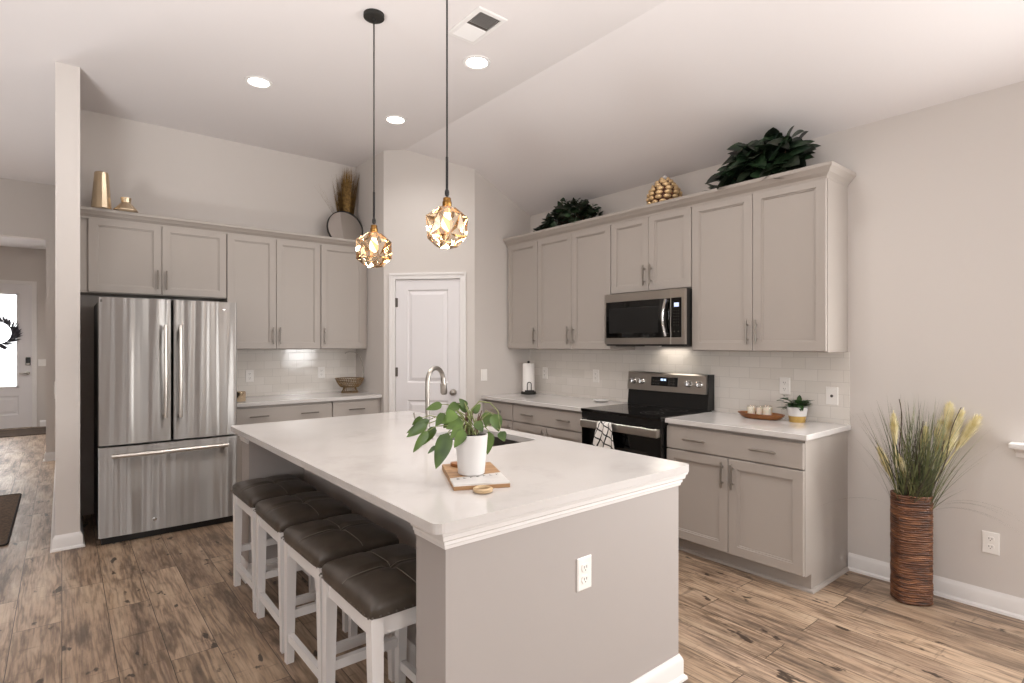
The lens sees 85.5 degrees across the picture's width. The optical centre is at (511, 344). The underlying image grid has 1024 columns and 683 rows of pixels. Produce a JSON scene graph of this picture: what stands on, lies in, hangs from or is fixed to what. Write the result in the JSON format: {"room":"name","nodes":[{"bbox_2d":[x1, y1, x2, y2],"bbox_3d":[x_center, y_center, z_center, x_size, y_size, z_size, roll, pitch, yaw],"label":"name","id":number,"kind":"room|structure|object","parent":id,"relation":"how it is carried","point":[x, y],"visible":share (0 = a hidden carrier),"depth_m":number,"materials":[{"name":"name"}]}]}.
{"room":"kitchen","nodes":[
{"label":"kitchen","id":0,"kind":"room"},
{"bbox_2d":[0,246,45,426],"bbox_3d":[-8.681,-0.115,9.245,1.700,3.070,0.100,0,0,-39],"label":"wall","id":1,"kind":"structure","parent":0,"point":[16,263],"depth_m":9.57,"materials":[{"name":"grey paint"}]},
{"bbox_2d":[0,280,36,426],"bbox_3d":[-8.636,0.168,9.269,1.030,2.505,0.120,0,0,-39],"label":"door frame","id":2,"kind":"structure","parent":1,"relation":"in","point":[33,283],"depth_m":9.53,"materials":[{"name":"white paint"}]},
{"bbox_2d":[0,284,31,428],"bbox_3d":[-8.616,0.198,9.244,0.905,2.440,0.114,0,0,-39],"label":"door","id":3,"kind":"structure","parent":2,"relation":"attached to","point":[15,401],"depth_m":9.45,"materials":[{"name":"white paint"}]},
{"bbox_2d":[0,314,22,351],"bbox_3d":[-8.586,-0.194,9.214,0.679,0.667,0.073,0,0,-39],"label":"wreath","id":4,"kind":"object","parent":3,"relation":"hanging from","point":[15,331],"visible":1,"depth_m":9.33,"materials":[{"name":"black plant"}]},
{"bbox_2d":[38,359,45,365],"bbox_3d":[-8.130,0.315,9.622,0.165,0.117,0.008,0,0,-39],"label":"light switch","id":5,"kind":"object","parent":1,"relation":"attached to","point":[41,362],"visible":0.65,"depth_m":9.60,"materials":[{"name":"white plastic"}]},
{"bbox_2d":[40,420,45,426],"bbox_3d":[-8.119,1.369,9.620,0.135,0.104,0.028,0,0,-39],"label":"baseboard","id":6,"kind":"structure","parent":1,"relation":"attached to","point":[42,422],"depth_m":9.60,"materials":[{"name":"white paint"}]},
{"bbox_2d":[0,236,45,249],"bbox_3d":[-7.513,-1.700,7.810,1.700,0.100,3.800,0,0,-39],"label":"ceiling","id":7,"kind":"structure","parent":0,"point":[4,241],"depth_m":9.04,"materials":[{"name":"white paint"}]},
{"bbox_2d":[0,178,54,452],"bbox_3d":[-7.383,-0.265,5.403,4.565,3.370,0.100,0,0,-39],"label":"wall","id":8,"kind":"structure","parent":0,"point":[27,209],"depth_m":6.72,"materials":[{"name":"grey paint"}]},
{"bbox_2d":[43,452,54,461],"bbox_3d":[-5.668,1.369,6.779,0.118,0.104,0.128,0,0,-39],"label":"baseboard","id":9,"kind":"structure","parent":8,"relation":"attached to","point":[50,456],"depth_m":6.74,"materials":[{"name":"white paint"}]},
{"bbox_2d":[55,61,79,535],"bbox_3d":[-4.342,-0.265,5.389,0.135,3.370,3.960,0,0,-39],"label":"wall partition","id":10,"kind":"structure","parent":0,"point":[67,77],"depth_m":3.85,"materials":[{"name":"grey paint"}]},
{"bbox_2d":[50,473,84,552],"bbox_3d":[-4.292,1.369,5.327,0.191,0.104,3.858,0,0,-39],"label":"baseboard","id":11,"kind":"structure","parent":10,"relation":"attached to","point":[68,541],"depth_m":3.86,"materials":[{"name":"white paint"}]},
{"bbox_2d":[80,109,355,515],"bbox_3d":[-2.162,-0.265,5.799,3.765,3.370,0.100,0,0,-39],"label":"wall","id":12,"kind":"structure","parent":0,"point":[164,171],"depth_m":5.06,"materials":[{"name":"grey paint"}]},
{"bbox_2d":[80,217,225,300],"bbox_3d":[-3.067,-0.716,4.766,1.043,0.608,0.357,0,0,-39],"label":"upper cabinet","id":13,"kind":"object","parent":12,"relation":"attached to","point":[121,259],"visible":0.98,"depth_m":4.63,"materials":[{"name":"beige paint"}]},
{"bbox_2d":[80,206,369,248],"bbox_3d":[-2.437,-1.035,5.064,2.402,0.081,0.051,0,0,-39],"label":"crown molding","id":14,"kind":"structure","parent":13,"relation":"attached to","point":[85,212],"depth_m":4.88,"materials":[{"name":"beige paint"}]},
{"bbox_2d":[91,171,111,209],"bbox_3d":[-3.265,-1.221,4.402,0.136,0.290,0.136,0,0,-39],"label":"vase","id":15,"kind":"object","parent":14,"relation":"on","point":[101,195],"visible":0.88,"depth_m":4.36,"materials":[{"name":"gold metal"}]},
{"bbox_2d":[113,197,138,212],"bbox_3d":[-3.141,-1.133,4.503,0.170,0.115,0.170,0,0,-39],"label":"vase","id":16,"kind":"object","parent":14,"relation":"on","point":[125,205],"visible":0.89,"depth_m":4.47,"materials":[{"name":"gold metal"}]},
{"bbox_2d":[219,234,320,349],"bbox_3d":[-2.329,-0.486,5.366,0.847,1.067,0.357,0,0,-39],"label":"upper cabinet","id":17,"kind":"object","parent":12,"relation":"attached to","point":[275,285],"visible":0.99,"depth_m":5.24,"materials":[{"name":"beige paint"}]},
{"bbox_2d":[237,349,355,396],"bbox_3d":[-2.281,0.284,5.632,1.449,0.472,0.008,0,0,-39],"label":"tile backsplash","id":18,"kind":"structure","parent":12,"relation":"attached to","point":[276,371],"depth_m":5.66,"materials":[{"name":"white tile"}]},
{"bbox_2d":[245,370,253,381],"bbox_3d":[-2.558,0.308,5.395,0.073,0.117,0.010,0,0,-39],"label":"power outlet","id":19,"kind":"object","parent":18,"relation":"attached to","point":[249,374],"visible":1,"depth_m":5.39,"materials":[{"name":"white plastic"}]},
{"bbox_2d":[318,367,324,377],"bbox_3d":[-2.011,0.295,5.840,0.073,0.117,0.010,0,0,-39],"label":"power outlet","id":20,"kind":"object","parent":18,"relation":"attached to","point":[321,370],"visible":1,"depth_m":5.84,"materials":[{"name":"white plastic"}]},
{"bbox_2d":[321,245,366,348],"bbox_3d":[-1.804,-0.486,5.793,0.494,1.067,0.357,0,0,-39],"label":"upper cabinet","id":21,"kind":"object","parent":12,"relation":"attached to","point":[343,277],"visible":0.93,"depth_m":5.67,"materials":[{"name":"beige paint"}]},
{"bbox_2d":[320,168,358,214],"bbox_3d":[-1.873,-1.462,5.868,0.532,0.882,0.110,0,0,-37],"label":"bundle","id":22,"kind":"object","parent":21,"relation":"on","point":[346,201],"visible":0.43,"depth_m":5.92,"materials":[{"name":"brown plant"}]},
{"bbox_2d":[326,211,362,239],"bbox_3d":[-1.757,-1.214,5.828,0.390,0.389,0.087,0,0,-39],"label":"round mirror","id":23,"kind":"object","parent":21,"relation":"on","point":[341,224],"visible":0.68,"depth_m":5.83,"materials":[{"name":"black mirror"}]},
{"bbox_2d":[356,151,383,412],"bbox_3d":[-1.467,-0.265,5.860,0.100,3.370,0.683,0,0,-39],"label":"wall","id":24,"kind":"structure","parent":0,"point":[372,358],"depth_m":5.76,"materials":[{"name":"grey paint"}]},
{"bbox_2d":[384,149,474,422],"bbox_3d":[-0.821,-0.265,5.544,0.934,3.370,0.100,0,0,8],"label":"wall","id":25,"kind":"structure","parent":0,"point":[414,183],"depth_m":5.50,"materials":[{"name":"grey paint"}]},
{"bbox_2d":[389,272,465,417],"bbox_3d":[-0.833,0.354,5.536,0.788,2.132,0.120,0,0,8],"label":"door frame","id":26,"kind":"structure","parent":25,"relation":"in","point":[393,277],"depth_m":5.50,"materials":[{"name":"white paint"}]},
{"bbox_2d":[395,279,459,415],"bbox_3d":[-0.847,0.384,5.481,0.668,2.058,0.110,0,0,8],"label":"door","id":27,"kind":"structure","parent":26,"relation":"attached to","point":[427,311],"depth_m":5.50,"materials":[{"name":"white paint"}]},
{"bbox_2d":[475,170,529,424],"bbox_3d":[-0.116,-0.148,5.693,0.725,3.137,0.100,0,0,-39],"label":"wall","id":28,"kind":"structure","parent":0,"point":[498,218],"depth_m":5.57,"materials":[{"name":"grey paint"}]},
{"bbox_2d":[481,369,486,380],"bbox_3d":[-0.275,0.303,5.493,0.073,0.117,0.008,0,0,-39],"label":"light switch","id":29,"kind":"object","parent":28,"relation":"attached to","point":[483,371],"visible":1,"depth_m":5.49,"materials":[{"name":"white plastic"}]},
{"bbox_2d":[0,0,1023,215],"bbox_3d":[-2.013,-1.683,1.972,8.565,0.734,12.200,0,0,-39],"label":"ceiling","id":30,"kind":"structure","parent":0,"point":[583,99],"depth_m":3.66,"materials":[{"name":"white paint"}]},
{"bbox_2d":[244,76,272,88],"bbox_3d":[-1.880,-1.945,4.110,0.196,0.008,0.196,0,0,-39],"label":"recessed light","id":31,"kind":"object","parent":30,"relation":"in","point":[254,81],"visible":1,"depth_m":4.11,"materials":[{"name":"white paint"}]},
{"bbox_2d":[356,8,391,267],"bbox_3d":[-0.815,-1.205,3.268,0.208,1.489,0.208,0,0,-39],"label":"pendant light","id":32,"kind":"object","parent":30,"relation":"hanging from","point":[364,254],"visible":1,"depth_m":3.26,"materials":[{"name":"gold metal"}]},
{"bbox_2d":[370,225,377,232],"bbox_3d":[-0.815,-0.683,3.268,0.045,0.046,0.045,0,0,-39],"label":"socket","id":33,"kind":"object","parent":32,"relation":"attached to","point":[373,229],"depth_m":3.25,"materials":[{"name":"gold metal"}]},
{"bbox_2d":[384,115,406,124],"bbox_3d":[-1.010,-1.945,4.799,0.196,0.008,0.196,0,0,-39],"label":"recessed light","id":34,"kind":"object","parent":30,"relation":"in","point":[392,119],"visible":1,"depth_m":4.79,"materials":[{"name":"white paint"}]},
{"bbox_2d":[426,0,467,248],"bbox_3d":[-0.313,-1.209,2.662,0.203,1.480,0.203,0,0,-39],"label":"pendant light","id":35,"kind":"object","parent":30,"relation":"hanging from","point":[436,232],"visible":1,"depth_m":2.65,"materials":[{"name":"gold metal"}]},
{"bbox_2d":[442,197,451,206],"bbox_3d":[-0.313,-0.684,2.662,0.045,0.046,0.045,0,0,-39],"label":"socket","id":36,"kind":"object","parent":35,"relation":"attached to","point":[446,202],"depth_m":2.64,"materials":[{"name":"gold metal"}]},
{"bbox_2d":[463,55,490,69],"bbox_3d":[-0.243,-1.945,3.824,0.196,0.008,0.196,0,0,-39],"label":"recessed light","id":37,"kind":"object","parent":30,"relation":"in","point":[474,62],"visible":1,"depth_m":3.81,"materials":[{"name":"white paint"}]},
{"bbox_2d":[448,6,507,44],"bbox_3d":[-0.217,-1.944,3.388,0.210,0.010,0.350,0,0,-39],"label":"ceiling vent","id":38,"kind":"object","parent":30,"relation":"in","point":[474,27],"visible":1,"depth_m":3.38,"materials":[{"name":"white paint"}]},
{"bbox_2d":[0,426,1023,682],"bbox_3d":[-3.212,1.470,3.446,8.565,0.100,16.000,0,0,-39],"label":"floor","id":39,"kind":"structure","parent":0,"point":[162,608],"depth_m":2.84,"materials":[{"name":"brown wood"}]},
{"bbox_2d":[0,493,21,546],"bbox_3d":[-4.553,1.413,4.211,1.164,0.014,1.734,0,0,-39],"label":"rug","id":40,"kind":"object","parent":39,"relation":"on","point":[9,504],"visible":1,"depth_m":4.59,"materials":[{"name":"brown fabric"}]},
{"bbox_2d":[0,427,45,437],"bbox_3d":[-8.138,1.414,8.720,1.280,0.012,0.900,0,0,-39],"label":"mat","id":41,"kind":"object","parent":39,"relation":"on","point":[40,430],"visible":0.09,"depth_m":8.85,"materials":[{"name":"fabric"}]},
{"bbox_2d":[94,297,236,544],"bbox_3d":[-2.798,0.543,4.460,0.895,1.755,0.944,0,0,-39],"label":"refrigerator","id":42,"kind":"object","parent":39,"relation":"on","point":[165,371],"visible":0.98,"depth_m":4.12,"materials":[{"name":"silver metal"}]},
{"bbox_2d":[232,475,316,612],"bbox_3d":[-1.376,1.106,3.202,0.366,0.628,0.446,0,0,-40],"label":"bar stool","id":43,"kind":"object","parent":39,"relation":"on","point":[247,493],"visible":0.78,"depth_m":3.13,"materials":[{"name":"white paint"}]},
{"bbox_2d":[232,475,316,507],"bbox_3d":[-1.376,0.829,3.202,0.364,0.074,0.444,0,0,-40],"label":"seat cushion","id":44,"kind":"object","parent":43,"relation":"on","point":[252,491],"depth_m":3.11,"materials":[{"name":"brown leather"}]},
{"bbox_2d":[235,401,331,481],"bbox_3d":[-2.244,0.980,5.238,0.883,0.882,0.660,0,0,-39],"label":"base cabinet","id":45,"kind":"object","parent":39,"relation":"on","point":[309,410],"visible":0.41,"depth_m":4.97,"materials":[{"name":"beige paint"}]},
{"bbox_2d":[237,391,381,406],"bbox_3d":[-2.054,0.521,5.399,1.390,0.030,0.639,0,0,-39],"label":"countertop","id":46,"kind":"structure","parent":45,"relation":"on","point":[322,396],"depth_m":5.28,"materials":[{"name":"white stone"}]},
{"bbox_2d":[237,391,245,401],"bbox_3d":[-2.424,0.464,4.937,0.090,0.085,0.090,0,0,-39],"label":"candle","id":47,"kind":"object","parent":46,"relation":"on","point":[241,395],"visible":0.78,"depth_m":4.90,"materials":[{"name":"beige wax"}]},
{"bbox_2d":[335,351,363,392],"bbox_3d":[-1.709,0.288,5.829,0.302,0.436,0.300,0,0,-39],"label":"wire fruit basket","id":48,"kind":"object","parent":46,"relation":"on","point":[340,382],"visible":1,"depth_m":5.80,"materials":[{"name":"brown metal"}]},
{"bbox_2d":[335,377,363,387],"bbox_3d":[-1.709,0.400,5.828,0.300,0.096,0.300,0,0,-39],"label":"bowl","id":49,"kind":"object","parent":48,"relation":"on","point":[360,379],"depth_m":5.76,"materials":[{"name":"brown metal"}]},
{"bbox_2d":[253,491,351,653],"bbox_3d":[-1.066,1.106,2.817,0.366,0.628,0.446,0,0,-39],"label":"bar stool","id":50,"kind":"object","parent":39,"relation":"on","point":[274,515],"visible":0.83,"depth_m":2.73,"materials":[{"name":"white paint"}]},
{"bbox_2d":[255,491,351,532],"bbox_3d":[-1.066,0.829,2.817,0.364,0.074,0.444,0,0,-39],"label":"seat cushion","id":51,"kind":"object","parent":50,"relation":"on","point":[281,512],"depth_m":2.72,"materials":[{"name":"brown leather"}]},
{"bbox_2d":[281,513,398,682],"bbox_3d":[-0.750,1.106,2.413,0.366,0.628,0.446,0,0,-40],"label":"bar stool","id":52,"kind":"object","parent":39,"relation":"on","point":[315,543],"visible":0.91,"depth_m":2.33,"materials":[{"name":"brown leather"}]},
{"bbox_2d":[283,513,398,567],"bbox_3d":[-0.750,0.829,2.413,0.364,0.074,0.444,0,0,-40],"label":"seat cushion","id":53,"kind":"object","parent":52,"relation":"on","point":[320,542],"depth_m":2.32,"materials":[{"name":"brown leather"}]},
{"bbox_2d":[331,398,377,416],"bbox_3d":[-1.718,0.980,5.665,0.472,0.882,0.660,0,0,-39],"label":"drawer","id":54,"kind":"object","parent":39,"relation":"on","point":[370,405],"visible":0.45,"depth_m":5.43,"materials":[{"name":"beige paint"}]},
{"bbox_2d":[319,544,415,682],"bbox_3d":[-0.444,1.106,2.011,0.366,0.628,0.446,0,0,-39],"label":"bar stool","id":55,"kind":"object","parent":39,"relation":"on","point":[376,588],"visible":0.66,"depth_m":1.94,"materials":[{"name":"brown leather"}]},
{"bbox_2d":[321,544,415,619],"bbox_3d":[-0.444,0.829,2.011,0.364,0.074,0.444,0,0,-39],"label":"seat cushion","id":56,"kind":"object","parent":55,"relation":"on","point":[380,583],"depth_m":1.90,"materials":[{"name":"brown leather"}]},
{"bbox_2d":[377,398,379,412],"bbox_3d":[-1.540,0.980,5.843,0.030,0.882,0.609,0,0,-39],"label":"filler panel","id":57,"kind":"object","parent":39,"relation":"on","point":[378,399],"visible":0.14,"depth_m":5.60,"materials":[{"name":"beige paint"}]},
{"bbox_2d":[238,435,687,682],"bbox_3d":[-0.480,0.979,2.909,1.241,0.884,2.418,0,0,-39],"label":"kitchen island","id":58,"kind":"object","parent":39,"relation":"on","point":[499,601],"visible":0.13,"depth_m":1.95,"materials":[{"name":"grey paint"}]},
{"bbox_2d":[231,411,688,534],"bbox_3d":[-0.499,0.521,2.894,1.254,0.030,2.450,0,0,-39],"label":"island countertop","id":59,"kind":"structure","parent":58,"relation":"on","point":[372,457],"depth_m":2.31,"materials":[{"name":"white stone"}]},
{"bbox_2d":[413,366,446,438],"bbox_3d":[-0.425,0.312,3.031,0.200,0.389,0.120,0,0,-39],"label":"kitchen faucet","id":60,"kind":"object","parent":59,"relation":"on","point":[443,385],"visible":0.78,"depth_m":2.97,"materials":[{"name":"silver metal"}]},
{"bbox_2d":[442,462,509,490],"bbox_3d":[-0.146,0.496,2.106,0.201,0.020,0.346,0,0,-14],"label":"cutting board","id":61,"kind":"object","parent":59,"relation":"on","point":[492,477],"visible":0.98,"depth_m":2.01,"materials":[{"name":"brown wood"}]},
{"bbox_2d":[450,461,457,467],"bbox_3d":[-0.203,0.480,2.207,0.100,0.012,0.056,0,0,34],"label":"wooden coaster","id":62,"kind":"object","parent":61,"relation":"on","point":[453,464],"visible":0.38,"depth_m":2.20,"materials":[{"name":"brown wood"}]},
{"bbox_2d":[407,399,506,475],"bbox_3d":[-0.212,0.345,2.088,0.381,0.282,0.147,0,0,-5],"label":"pothos","id":63,"kind":"object","parent":61,"relation":"on","point":[472,445],"visible":1,"depth_m":2.06,"materials":[{"name":"green plant"}]},
{"bbox_2d":[456,432,487,475],"bbox_3d":[-0.153,0.411,2.089,0.125,0.149,0.125,0,0,-39],"label":"pot","id":64,"kind":"object","parent":61,"relation":"on","point":[472,448],"depth_m":2.04,"materials":[{"name":"white ceramic"}]},
{"bbox_2d":[473,485,492,493],"bbox_3d":[-0.100,0.498,1.899,0.068,0.017,0.068,0,0,-39],"label":"ring","id":65,"kind":"object","parent":59,"relation":"on","point":[480,489],"visible":1,"depth_m":1.88,"materials":[{"name":"brown wood"}]},
{"bbox_2d":[452,437,519,446],"bbox_3d":[-0.170,0.638,3.033,0.397,0.202,0.592,0,0,-39],"label":"sink","id":66,"kind":"object","parent":59,"relation":"in","point":[497,442],"visible":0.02,"depth_m":3.18,"materials":[{"name":"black metal"}]},
{"bbox_2d":[577,554,590,591],"bbox_3d":[0.261,0.821,1.984,0.073,0.117,0.010,0,0,-39],"label":"power outlet","id":67,"kind":"object","parent":58,"relation":"attached to","point":[583,563],"visible":1,"depth_m":1.98,"materials":[{"name":"white plastic"}]},
{"bbox_2d":[582,563,588,571],"bbox_3d":[0.262,0.799,1.982,0.034,0.027,0.004,0,0,-39],"label":"receptacle","id":68,"kind":"object","parent":67,"relation":"attached to","point":[585,566],"depth_m":1.98,"materials":[{"name":"grey plastic"}]},
{"bbox_2d":[582,575,588,583],"bbox_3d":[0.262,0.842,1.982,0.034,0.027,0.004,0,0,-39],"label":"receptacle","id":69,"kind":"object","parent":67,"relation":"attached to","point":[585,578],"depth_m":1.98,"materials":[{"name":"grey plastic"}]},
{"bbox_2d":[484,399,514,429],"bbox_3d":[0.091,0.980,5.484,0.660,0.882,0.453,0,0,-39],"label":"base cabinet","id":70,"kind":"object","parent":39,"relation":"on","point":[505,409],"visible":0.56,"depth_m":5.22,"materials":[{"name":"beige paint"}]},
{"bbox_2d":[513,403,582,442],"bbox_3d":[0.524,0.980,4.952,0.660,0.882,0.914,0,0,-39],"label":"base cabinet","id":71,"kind":"object","parent":39,"relation":"on","point":[563,424],"visible":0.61,"depth_m":4.74,"materials":[{"name":"beige paint"}]},
{"bbox_2d":[481,393,627,411],"bbox_3d":[0.379,0.521,5.139,0.639,0.030,1.382,0,0,-39],"label":"countertop","id":72,"kind":"structure","parent":71,"relation":"on","point":[538,399],"depth_m":5.00,"materials":[{"name":"white stone"}]},
{"bbox_2d":[521,361,535,394],"bbox_3d":[0.170,0.338,5.651,0.154,0.338,0.162,0,0,-4],"label":"towel stand","id":73,"kind":"object","parent":72,"relation":"on","point":[528,368],"visible":1,"depth_m":5.60,"materials":[{"name":"black"}]},
{"bbox_2d":[593,399,608,401],"bbox_3d":[0.788,0.499,4.895,0.144,0.015,0.144,0,0,-39],"label":"spoon rest","id":74,"kind":"object","parent":72,"relation":"on","point":[595,400],"visible":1,"depth_m":4.93,"materials":[{"name":"grey ceramic"}]},
{"bbox_2d":[580,371,713,458],"bbox_3d":[1.030,0.825,4.283,0.716,1.191,0.756,0,0,-39],"label":"range","id":75,"kind":"object","parent":39,"relation":"on","point":[638,425],"visible":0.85,"depth_m":4.23,"materials":[{"name":"black metal"}]},
{"bbox_2d":[593,421,613,448],"bbox_3d":[0.693,0.723,4.104,0.061,0.292,0.226,0,0,-39],"label":"dish towel","id":76,"kind":"object","parent":75,"relation":"hanging from","point":[603,437],"visible":0.76,"depth_m":4.09,"materials":[{"name":"fabric"}]},
{"bbox_2d":[581,403,711,420],"bbox_3d":[1.029,0.514,4.282,0.640,0.023,0.756,0,0,-39],"label":"cooktop","id":77,"kind":"object","parent":75,"relation":"in","point":[627,411],"depth_m":4.21,"materials":[{"name":"black glass"}]},
{"bbox_2d":[667,423,848,593],"bbox_3d":[1.587,0.980,3.644,0.660,0.882,0.932,0,0,-39],"label":"base cabinet","id":78,"kind":"object","parent":39,"relation":"on","point":[749,503],"visible":0.97,"depth_m":3.36,"materials":[{"name":"beige paint"}]},
{"bbox_2d":[665,411,850,440],"bbox_3d":[1.594,0.521,3.645,0.639,0.030,0.933,0,0,-39],"label":"countertop","id":79,"kind":"structure","parent":78,"relation":"on","point":[809,430],"depth_m":3.49,"materials":[{"name":"white stone"}]},
{"bbox_2d":[738,411,784,419],"bbox_3d":[1.698,0.487,3.776,0.170,0.038,0.324,0,0,-39],"label":"wooden tray","id":80,"kind":"object","parent":79,"relation":"on","point":[775,416],"visible":0.85,"depth_m":3.72,"materials":[{"name":"brown wood"}]},
{"bbox_2d":[747,406,754,413],"bbox_3d":[1.655,0.456,3.828,0.060,0.075,0.060,0,0,-39],"label":"jar candle","id":81,"kind":"object","parent":80,"relation":"on","point":[751,410],"visible":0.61,"depth_m":3.81,"materials":[{"name":"beige wax"}]},
{"bbox_2d":[756,407,762,414],"bbox_3d":[1.701,0.457,3.796,0.056,0.073,0.056,0,0,-39],"label":"jar candle","id":82,"kind":"object","parent":80,"relation":"on","point":[758,410],"visible":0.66,"depth_m":3.78,"materials":[{"name":"beige wax"}]},
{"bbox_2d":[763,407,771,414],"bbox_3d":[1.727,0.453,3.740,0.064,0.082,0.064,0,0,-39],"label":"jar candle","id":83,"kind":"object","parent":80,"relation":"on","point":[766,410],"visible":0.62,"depth_m":3.72,"materials":[{"name":"beige wax"}]},
{"bbox_2d":[777,395,812,422],"bbox_3d":[1.864,0.422,3.634,0.239,0.169,0.221,0,0,-39],"label":"potted plant","id":84,"kind":"object","parent":79,"relation":"on","point":[797,411],"visible":1,"depth_m":3.58,"materials":[{"name":"green plant"}]},
{"bbox_2d":[890,489,933,605],"bbox_3d":[2.218,1.122,3.074,0.192,0.593,0.160,0,0,14],"label":"vase","id":85,"kind":"object","parent":39,"relation":"on","point":[911,523],"visible":0.98,"depth_m":3.01,"materials":[{"name":"brown wicker"}]},
{"bbox_2d":[819,397,1018,531],"bbox_3d":[2.196,0.663,2.968,0.856,0.787,0.569,0,0,44],"label":"arrangement","id":86,"kind":"object","parent":85,"relation":"in","point":[916,477],"visible":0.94,"depth_m":3.00,"materials":[{"name":"green"}]},
{"bbox_2d":[530,81,1023,598],"bbox_3d":[2.213,0.028,3.484,0.100,2.785,9.213,0,0,-39],"label":"wall","id":87,"kind":"structure","parent":0,"point":[936,193],"depth_m":3.14,"materials":[{"name":"grey paint"}]},
{"bbox_2d":[508,241,537,348],"bbox_3d":[0.212,-0.486,5.579,0.357,1.067,0.447,0,0,-39],"label":"upper cabinet","id":88,"kind":"object","parent":87,"relation":"attached to","point":[522,258],"visible":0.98,"depth_m":5.49,"materials":[{"name":"beige paint"}]},
{"bbox_2d":[538,225,634,349],"bbox_3d":[0.643,-0.486,5.048,0.357,1.067,0.908,0,0,-39],"label":"upper cabinet","id":89,"kind":"object","parent":87,"relation":"attached to","point":[574,269],"visible":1,"depth_m":4.93,"materials":[{"name":"beige paint"}]},
{"bbox_2d":[533,197,602,231],"bbox_3d":[0.490,-1.194,5.148,0.296,0.344,0.850,0,0,-39],"label":"ivy plant","id":90,"kind":"object","parent":89,"relation":"on","point":[562,215],"visible":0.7,"depth_m":5.05,"materials":[{"name":"green plant"}]},
{"bbox_2d":[611,207,691,293],"bbox_3d":[1.172,-0.716,4.398,0.357,0.608,0.756,0,0,-39],"label":"upper cabinet","id":91,"kind":"object","parent":87,"relation":"attached to","point":[651,253],"visible":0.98,"depth_m":4.27,"materials":[{"name":"beige paint"}]},
{"bbox_2d":[605,288,691,346],"bbox_3d":[1.136,-0.195,4.369,0.444,0.422,0.758,0,0,-39],"label":"microwave","id":92,"kind":"object","parent":91,"relation":"attached to","point":[663,318],"visible":0.94,"depth_m":4.20,"materials":[{"name":"black glass"}]},
{"bbox_2d":[646,176,681,204],"bbox_3d":[1.197,-1.198,4.345,0.281,0.245,0.281,0,0,-39],"label":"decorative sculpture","id":93,"kind":"object","parent":91,"relation":"on","point":[663,189],"visible":0.79,"depth_m":4.25,"materials":[{"name":"gold"}]},
{"bbox_2d":[530,349,849,424],"bbox_3d":[1.163,0.284,4.688,0.008,0.472,3.074,0,0,-39],"label":"tile backsplash","id":94,"kind":"structure","parent":87,"relation":"attached to","point":[742,380],"depth_m":4.14,"materials":[{"name":"white tile"}]},
{"bbox_2d":[543,367,547,378],"bbox_3d":[0.338,0.294,5.689,0.010,0.117,0.073,0,0,-39],"label":"power outlet","id":95,"kind":"object","parent":94,"relation":"attached to","point":[545,369],"visible":1,"depth_m":5.68,"materials":[{"name":"white plastic"}]},
{"bbox_2d":[593,370,598,381],"bbox_3d":[0.779,0.293,5.146,0.010,0.117,0.073,0,0,-39],"label":"power outlet","id":96,"kind":"object","parent":94,"relation":"attached to","point":[595,372],"visible":1,"depth_m":5.14,"materials":[{"name":"white plastic"}]},
{"bbox_2d":[779,377,789,394],"bbox_3d":[1.873,0.285,3.801,0.010,0.117,0.073,0,0,-39],"label":"power outlet","id":97,"kind":"object","parent":94,"relation":"attached to","point":[784,383],"visible":1,"depth_m":3.80,"materials":[{"name":"white plastic"}]},
{"bbox_2d":[826,387,837,405],"bbox_3d":[2.060,0.333,3.567,0.016,0.117,0.073,0,0,-39],"label":"power outlet","id":98,"kind":"object","parent":94,"relation":"attached to","point":[831,392],"visible":1,"depth_m":3.56,"materials":[{"name":"white plastic"}]},
{"bbox_2d":[692,178,847,351],"bbox_3d":[1.702,-0.486,3.747,0.357,1.067,0.911,0,0,-39],"label":"upper cabinet","id":99,"kind":"object","parent":87,"relation":"attached to","point":[770,267],"visible":1,"depth_m":3.56,"materials":[{"name":"beige paint"}]},
{"bbox_2d":[503,161,855,246],"bbox_3d":[1.034,-1.035,4.558,0.371,0.081,3.106,0,0,-39],"label":"crown molding","id":100,"kind":"structure","parent":99,"relation":"attached to","point":[831,170],"depth_m":3.90,"materials":[{"name":"beige paint"}]},
{"bbox_2d":[705,126,820,190],"bbox_3d":[1.603,-1.215,3.736,0.351,0.397,0.835,0,0,-39],"label":"ivy plant","id":101,"kind":"object","parent":99,"relation":"on","point":[775,153],"visible":0.81,"depth_m":3.61,"materials":[{"name":"green plant"}]},
{"bbox_2d":[848,553,1023,620],"bbox_3d":[3.564,1.369,1.721,0.028,0.104,4.572,0,0,-39],"label":"baseboard","id":102,"kind":"structure","parent":87,"relation":"attached to","point":[990,600],"depth_m":3.05,"materials":[{"name":"white paint"}]},
{"bbox_2d":[982,530,999,555],"bbox_3d":[2.564,1.063,2.965,0.010,0.117,0.073,0,0,-39],"label":"power outlet","id":103,"kind":"object","parent":87,"relation":"attached to","point":[990,541],"visible":1,"depth_m":2.96,"materials":[{"name":"white plastic"}]},
{"bbox_2d":[986,536,994,541],"bbox_3d":[2.562,1.042,2.963,0.004,0.027,0.034,0,0,-39],"label":"receptacle","id":104,"kind":"object","parent":103,"relation":"attached to","point":[988,538],"depth_m":2.96,"materials":[{"name":"grey plastic"}]},
{"bbox_2d":[986,544,994,549],"bbox_3d":[2.562,1.085,2.963,0.004,0.027,0.034,0,0,-39],"label":"receptacle","id":105,"kind":"object","parent":103,"relation":"attached to","point":[988,546],"depth_m":2.96,"materials":[{"name":"grey plastic"}]},
{"bbox_2d":[1008,442,1023,457],"bbox_3d":[3.106,0.547,2.263,0.095,0.076,1.610,0,0,-39],"label":"window sill","id":106,"kind":"structure","parent":87,"relation":"attached to","point":[1018,447],"depth_m":2.85,"materials":[{"name":"white paint"}]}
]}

